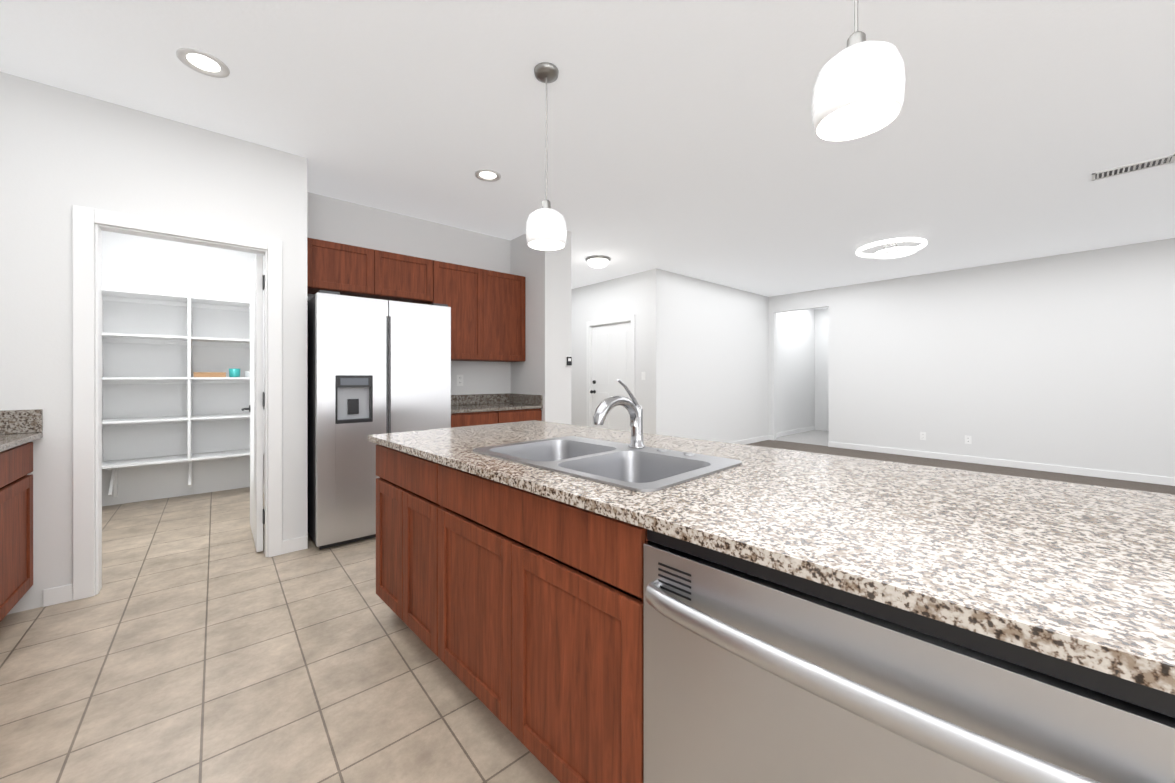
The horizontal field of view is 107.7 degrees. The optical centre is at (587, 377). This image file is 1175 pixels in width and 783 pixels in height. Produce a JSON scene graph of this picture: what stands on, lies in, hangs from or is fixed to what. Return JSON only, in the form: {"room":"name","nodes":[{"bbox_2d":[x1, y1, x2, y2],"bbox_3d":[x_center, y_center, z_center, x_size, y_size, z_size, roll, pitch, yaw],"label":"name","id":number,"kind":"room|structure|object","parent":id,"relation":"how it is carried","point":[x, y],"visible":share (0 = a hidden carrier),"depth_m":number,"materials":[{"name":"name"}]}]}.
{"room":"kitchen","nodes":[
{"label":"kitchen","id":0,"kind":"room"},
{"bbox_2d":[0,71,307,614],"bbox_3d":[-2.688,-0.169,2.454,1.820,2.740,0.100,0,0,-41],"label":"wall","id":1,"kind":"structure","parent":0,"point":[62,151],"depth_m":2.31,"materials":[{"name":"white paint"}]},
{"bbox_2d":[72,205,281,600],"bbox_3d":[-2.459,0.137,2.653,0.922,2.128,0.132,0,0,-41],"label":"door frame","id":2,"kind":"structure","parent":1,"relation":"attached to","point":[87,377],"depth_m":2.38,"materials":[{"name":"white paint"}]},
{"bbox_2d":[241,255,264,551],"bbox_3d":[-2.465,0.177,3.190,0.151,2.023,0.800,0,0,-41],"label":"pantry door","id":3,"kind":"structure","parent":1,"relation":"in","point":[257,400],"depth_m":2.93,"materials":[{"name":"white paint"}]},
{"bbox_2d":[282,539,289,549],"bbox_3d":[-2.741,1.155,3.745,0.012,0.090,1.920,0,0,-41],"label":"baseboard","id":4,"kind":"structure","parent":1,"relation":"attached to","point":[286,543],"depth_m":2.92,"materials":[{"name":"white paint"}]},
{"bbox_2d":[102,231,261,505],"bbox_3d":[-4.138,-0.171,4.373,1.300,2.740,0.100,0,0,-41],"label":"wall","id":5,"kind":"structure","parent":0,"point":[138,263],"depth_m":4.29,"materials":[{"name":"white paint"}]},
{"bbox_2d":[102,288,263,496],"bbox_3d":[-3.946,0.170,4.228,1.196,1.900,0.368,0,0,-41],"label":"pantry shelves","id":6,"kind":"object","parent":5,"relation":"attached to","point":[188,302],"visible":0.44,"depth_m":4.14,"materials":[{"name":"white wood"}]},
{"bbox_2d":[193,372,225,376],"bbox_3d":[-3.802,-0.026,4.321,0.246,0.048,0.186,0,0,-41],"label":"box","id":7,"kind":"object","parent":6,"relation":"on","point":[209,374],"visible":1,"depth_m":4.25,"materials":[{"name":"brown"}]},
{"bbox_2d":[229,369,239,376],"bbox_3d":[-3.639,-0.046,4.422,0.094,0.088,0.094,0,0,-41],"label":"cup","id":8,"kind":"object","parent":6,"relation":"on","point":[234,372],"visible":1,"depth_m":4.39,"materials":[{"name":"teal ceramic"}]},
{"bbox_2d":[245,370,249,376],"bbox_3d":[-3.553,-0.041,4.522,0.094,0.078,0.094,0,0,-41],"label":"jar","id":9,"kind":"object","parent":6,"relation":"on","point":[247,373],"visible":0.48,"depth_m":4.48,"materials":[{"name":"white plastic"}]},
{"bbox_2d":[263,255,263,488],"bbox_3d":[-2.856,-0.170,3.962,0.100,2.740,2.400,0,0,-41],"label":"wall","id":10,"kind":"structure","parent":0,"point":[263,302],"depth_m":4.61,"materials":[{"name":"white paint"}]},
{"bbox_2d":[0,487,559,782],"bbox_3d":[0.129,1.201,2.381,6.300,0.001,10.900,0,0,-41],"label":"floor","id":11,"kind":"structure","parent":0,"point":[198,638],"depth_m":1.72,"materials":[{"name":"beige tile"}]},
{"bbox_2d":[0,442,32,621],"bbox_3d":[-2.884,0.759,1.770,0.614,0.884,0.663,0,0,-41],"label":"base cabinet","id":12,"kind":"object","parent":11,"relation":"on","point":[16,528],"visible":0.85,"depth_m":2.00,"materials":[{"name":"brown wood"}]},
{"bbox_2d":[0,409,42,451],"bbox_3d":[-2.300,0.241,1.115,0.648,0.148,2.428,0,0,-41],"label":"countertop","id":13,"kind":"structure","parent":12,"relation":"on","point":[19,427],"depth_m":2.17,"materials":[{"name":"stone"}]},
{"bbox_2d":[307,290,450,548],"bbox_3d":[-1.735,0.300,3.519,0.945,1.800,0.768,0,0,-41],"label":"fridge","id":14,"kind":"object","parent":11,"relation":"on","point":[377,366],"visible":0.83,"depth_m":3.12,"materials":[{"name":"silver metal"}]},
{"bbox_2d":[376,444,423,641],"bbox_3d":[-0.558,0.759,2.100,0.674,0.884,0.739,0,0,-45],"label":"base cabinet","id":15,"kind":"object","parent":11,"relation":"on","point":[400,484],"depth_m":1.90,"materials":[{"name":"brown wood"}]},
{"bbox_2d":[451,408,541,427],"bbox_3d":[-1.040,0.757,4.262,0.997,0.885,0.617,0,0,-41],"label":"base cabinet","id":16,"kind":"object","parent":11,"relation":"on","point":[477,418],"visible":0.1,"depth_m":4.00,"materials":[{"name":"brown wood"}]},
{"bbox_2d":[451,393,542,412],"bbox_3d":[-1.036,0.246,4.258,0.998,0.133,0.633,0,0,-41],"label":"countertop","id":17,"kind":"structure","parent":16,"relation":"on","point":[481,402],"depth_m":4.44,"materials":[{"name":"stone"}]},
{"bbox_2d":[424,459,611,782],"bbox_3d":[-0.014,0.759,1.549,0.674,0.884,1.054,0,0,-45],"label":"base cabinet","id":18,"kind":"object","parent":11,"relation":"on","point":[518,612],"depth_m":1.25,"materials":[{"name":"brown wood"}]},
{"bbox_2d":[612,518,648,782],"bbox_3d":[0.630,0.760,0.896,0.674,0.884,0.902,0,0,-45],"label":"base cabinet","id":19,"kind":"object","parent":11,"relation":"on","point":[628,540],"depth_m":0.97,"materials":[{"name":"brown wood"}]},
{"bbox_2d":[368,420,1174,694],"bbox_3d":[0.188,0.301,1.572,1.045,0.028,2.593,0,0,-45],"label":"countertop","id":20,"kind":"structure","parent":19,"relation":"on","point":[1081,574],"depth_m":0.81,"materials":[{"name":"stone"}]},
{"bbox_2d":[473,436,741,491],"bbox_3d":[0.034,0.372,1.553,0.540,0.200,0.870,0,0,-45],"label":"sink","id":21,"kind":"object","parent":20,"relation":"in","point":[625,466],"visible":0.58,"depth_m":1.56,"materials":[{"name":"silver metal"}]},
{"bbox_2d":[593,379,645,447],"bbox_3d":[0.125,0.141,1.642,0.273,0.273,0.068,0,0,-45],"label":"faucet","id":22,"kind":"object","parent":20,"relation":"on","point":[633,407],"visible":1,"depth_m":1.67,"materials":[{"name":"silver metal"}]},
{"bbox_2d":[644,529,1174,782],"bbox_3d":[0.572,0.764,0.858,0.651,0.876,0.748,0,0,-45],"label":"dishwasher","id":23,"kind":"object","parent":11,"relation":"on","point":[755,672],"visible":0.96,"depth_m":0.65,"materials":[{"name":"silver metal"}]},
{"bbox_2d":[307,192,510,394],"bbox_3d":[-1.662,-0.171,4.203,2.020,2.740,0.100,0,0,-41],"label":"wall","id":24,"kind":"structure","parent":0,"point":[330,219],"depth_m":4.20,"materials":[{"name":"white paint"}]},
{"bbox_2d":[307,237,382,298],"bbox_3d":[-2.062,-0.888,3.576,0.557,0.385,0.315,0,0,-41],"label":"upper cabinet","id":25,"kind":"object","parent":24,"relation":"attached to","point":[349,270],"depth_m":3.47,"materials":[{"name":"brown wood"}]},
{"bbox_2d":[379,251,434,304],"bbox_3d":[-1.727,-0.888,3.867,0.556,0.385,0.315,0,0,-41],"label":"upper cabinet","id":26,"kind":"object","parent":24,"relation":"attached to","point":[406,278],"depth_m":3.80,"materials":[{"name":"brown wood"}]},
{"bbox_2d":[457,375,462,385],"bbox_3d":[-1.317,0.029,4.430,0.070,0.115,0.008,0,0,-41],"label":"outlet","id":27,"kind":"object","parent":24,"relation":"attached to","point":[459,380],"visible":1,"depth_m":4.43,"materials":[{"name":"white plastic"}]},
{"bbox_2d":[431,261,490,360],"bbox_3d":[-1.307,-0.626,4.231,0.555,0.910,0.315,0,0,-41],"label":"upper cabinet","id":28,"kind":"object","parent":24,"relation":"attached to","point":[487,315],"depth_m":4.15,"materials":[{"name":"brown wood"}]},
{"bbox_2d":[487,271,524,361],"bbox_3d":[-0.973,-0.626,4.520,0.555,0.910,0.315,0,0,-41],"label":"upper cabinet","id":29,"kind":"object","parent":24,"relation":"attached to","point":[507,290],"depth_m":4.45,"materials":[{"name":"brown wood"}]},
{"bbox_2d":[511,231,570,423],"bbox_3d":[-1.419,-0.172,5.723,0.340,2.740,3.420,0,0,-41],"label":"wall","id":30,"kind":"structure","parent":0,"point":[543,370],"depth_m":4.45,"materials":[{"name":"white paint"}]},
{"bbox_2d":[566,356,571,366],"bbox_3d":[-0.193,-0.171,4.508,0.070,0.115,0.021,0,0,-41],"label":"switch","id":31,"kind":"object","parent":30,"relation":"attached to","point":[568,361],"visible":1,"depth_m":4.50,"materials":[{"name":"white plastic"}]},
{"bbox_2d":[0,0,1174,309],"bbox_3d":[2.283,-1.591,4.245,12.000,0.100,10.900,0,0,-41],"label":"ceiling","id":32,"kind":"structure","parent":0,"point":[684,138],"depth_m":2.50,"materials":[{"name":"white paint"}]},
{"bbox_2d":[176,47,229,77],"bbox_3d":[-1.877,-1.534,2.097,0.196,0.010,0.196,0,0,-41],"label":"recessed light","id":33,"kind":"object","parent":32,"relation":"in","point":[202,62],"visible":1,"depth_m":2.09,"materials":[{"name":"white paint"}]},
{"bbox_2d":[475,169,500,181],"bbox_3d":[-0.758,-1.534,3.265,0.196,0.010,0.196,0,0,-41],"label":"recessed light","id":34,"kind":"object","parent":32,"relation":"in","point":[488,175],"visible":1,"depth_m":3.27,"materials":[{"name":"white paint"}]},
{"bbox_2d":[526,62,566,250],"bbox_3d":[-0.207,-1.101,2.155,0.206,0.874,0.206,0,0,-41],"label":"pendant light","id":35,"kind":"object","parent":32,"relation":"hanging from","point":[546,228],"visible":1,"depth_m":2.10,"materials":[{"name":"white glass"}]},
{"bbox_2d":[585,255,610,267],"bbox_3d":[0.138,-1.485,5.576,0.330,0.112,0.330,0,0,-41],"label":"light","id":36,"kind":"object","parent":32,"relation":"attached to","point":[598,261],"visible":1,"depth_m":5.47,"materials":[{"name":"white glass"}]},
{"bbox_2d":[811,0,905,141],"bbox_3d":[0.697,-1.100,1.112,0.206,0.874,0.206,0,0,-41],"label":"pendant light","id":37,"kind":"object","parent":32,"relation":"hanging from","point":[859,89],"visible":1,"depth_m":1.06,"materials":[{"name":"white glass"}]},
{"bbox_2d":[856,237,926,258],"bbox_3d":[3.448,-1.473,4.885,0.666,0.135,0.666,0,0,-41],"label":"light","id":38,"kind":"object","parent":32,"relation":"attached to","point":[910,250],"visible":1,"depth_m":4.82,"materials":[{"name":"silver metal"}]},
{"bbox_2d":[1092,154,1174,180],"bbox_3d":[3.990,-1.533,3.145,0.170,0.012,0.380,0,0,-41],"label":"ceiling vent","id":39,"kind":"object","parent":32,"relation":"in","point":[1146,164],"visible":0.98,"depth_m":3.13,"materials":[{"name":"white plastic"}]},
{"bbox_2d":[571,268,660,434],"bbox_3d":[0.023,-0.173,7.237,0.100,2.740,3.020,0,0,-41],"label":"wall","id":40,"kind":"structure","parent":0,"point":[638,295],"depth_m":6.38,"materials":[{"name":"white paint"}]},
{"bbox_2d":[590,322,630,430],"bbox_3d":[0.355,0.174,6.784,0.120,2.023,0.910,0,0,-41],"label":"entry door","id":41,"kind":"structure","parent":40,"relation":"in","point":[611,354],"depth_m":6.77,"materials":[{"name":"white paint"}]},
{"bbox_2d":[587,315,634,426],"bbox_3d":[0.383,0.133,6.808,0.116,2.128,1.090,0,0,-41],"label":"door frame","id":42,"kind":"structure","parent":40,"relation":"attached to","point":[616,320],"depth_m":7.01,"materials":[{"name":"white paint"}]},
{"bbox_2d":[661,270,767,442],"bbox_3d":[2.263,-0.173,7.246,3.300,2.740,0.100,0,0,-41],"label":"wall","id":43,"kind":"structure","parent":0,"point":[714,361],"depth_m":6.98,"materials":[{"name":"white paint"}]},
{"bbox_2d":[728,435,769,444],"bbox_3d":[2.222,1.152,7.133,3.312,0.090,0.023,0,0,-41],"label":"baseboard","id":44,"kind":"structure","parent":43,"relation":"attached to","point":[752,440],"depth_m":7.81,"materials":[{"name":"white paint"}]},
{"bbox_2d":[776,309,814,432],"bbox_3d":[4.309,-0.174,9.085,2.200,2.740,0.100,0,0,-41],"label":"wall","id":45,"kind":"structure","parent":0,"point":[795,369],"depth_m":9.12,"materials":[{"name":"white paint"}]},
{"bbox_2d":[770,426,814,438],"bbox_3d":[4.346,1.151,9.044,2.200,0.090,0.012,0,0,-41],"label":"baseboard","id":46,"kind":"structure","parent":45,"relation":"attached to","point":[785,433],"depth_m":9.03,"materials":[{"name":"white paint"}]},
{"bbox_2d":[815,308,828,430],"bbox_3d":[5.578,-0.175,9.377,0.100,2.740,1.320,0,0,-41],"label":"wall","id":47,"kind":"structure","parent":0,"point":[822,369],"depth_m":9.64,"materials":[{"name":"white paint"}]},
{"bbox_2d":[745,430,1174,494],"bbox_3d":[4.905,1.199,4.535,7.660,0.001,7.900,0,0,-41],"label":"floor","id":48,"kind":"structure","parent":0,"point":[1071,478],"depth_m":5.97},
{"bbox_2d":[768,238,1174,477],"bbox_3d":[5.987,-0.171,5.392,0.100,2.740,7.580,0,0,-41],"label":"wall","id":49,"kind":"structure","parent":0,"point":[1067,359],"depth_m":5.68,"materials":[{"name":"white paint"}]},
{"bbox_2d":[920,432,925,439],"bbox_3d":[5.023,0.878,6.423,0.008,0.115,0.070,0,0,-41],"label":"electrical outlet","id":50,"kind":"object","parent":49,"relation":"attached to","point":[922,435],"visible":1,"depth_m":6.42,"materials":[{"name":"white plastic"}]},
{"bbox_2d":[965,435,970,443],"bbox_3d":[5.356,0.878,6.037,0.008,0.115,0.070,0,0,-41],"label":"electrical outlet","id":51,"kind":"object","parent":49,"relation":"attached to","point":[967,439],"visible":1,"depth_m":6.04,"materials":[{"name":"white plastic"}]},
{"bbox_2d":[828,442,1174,485],"bbox_3d":[6.295,1.154,4.952,0.012,0.090,6.510,0,0,-41],"label":"baseboard","id":52,"kind":"structure","parent":49,"relation":"attached to","point":[1152,479],"depth_m":5.64,"materials":[{"name":"white paint"}]}
]}

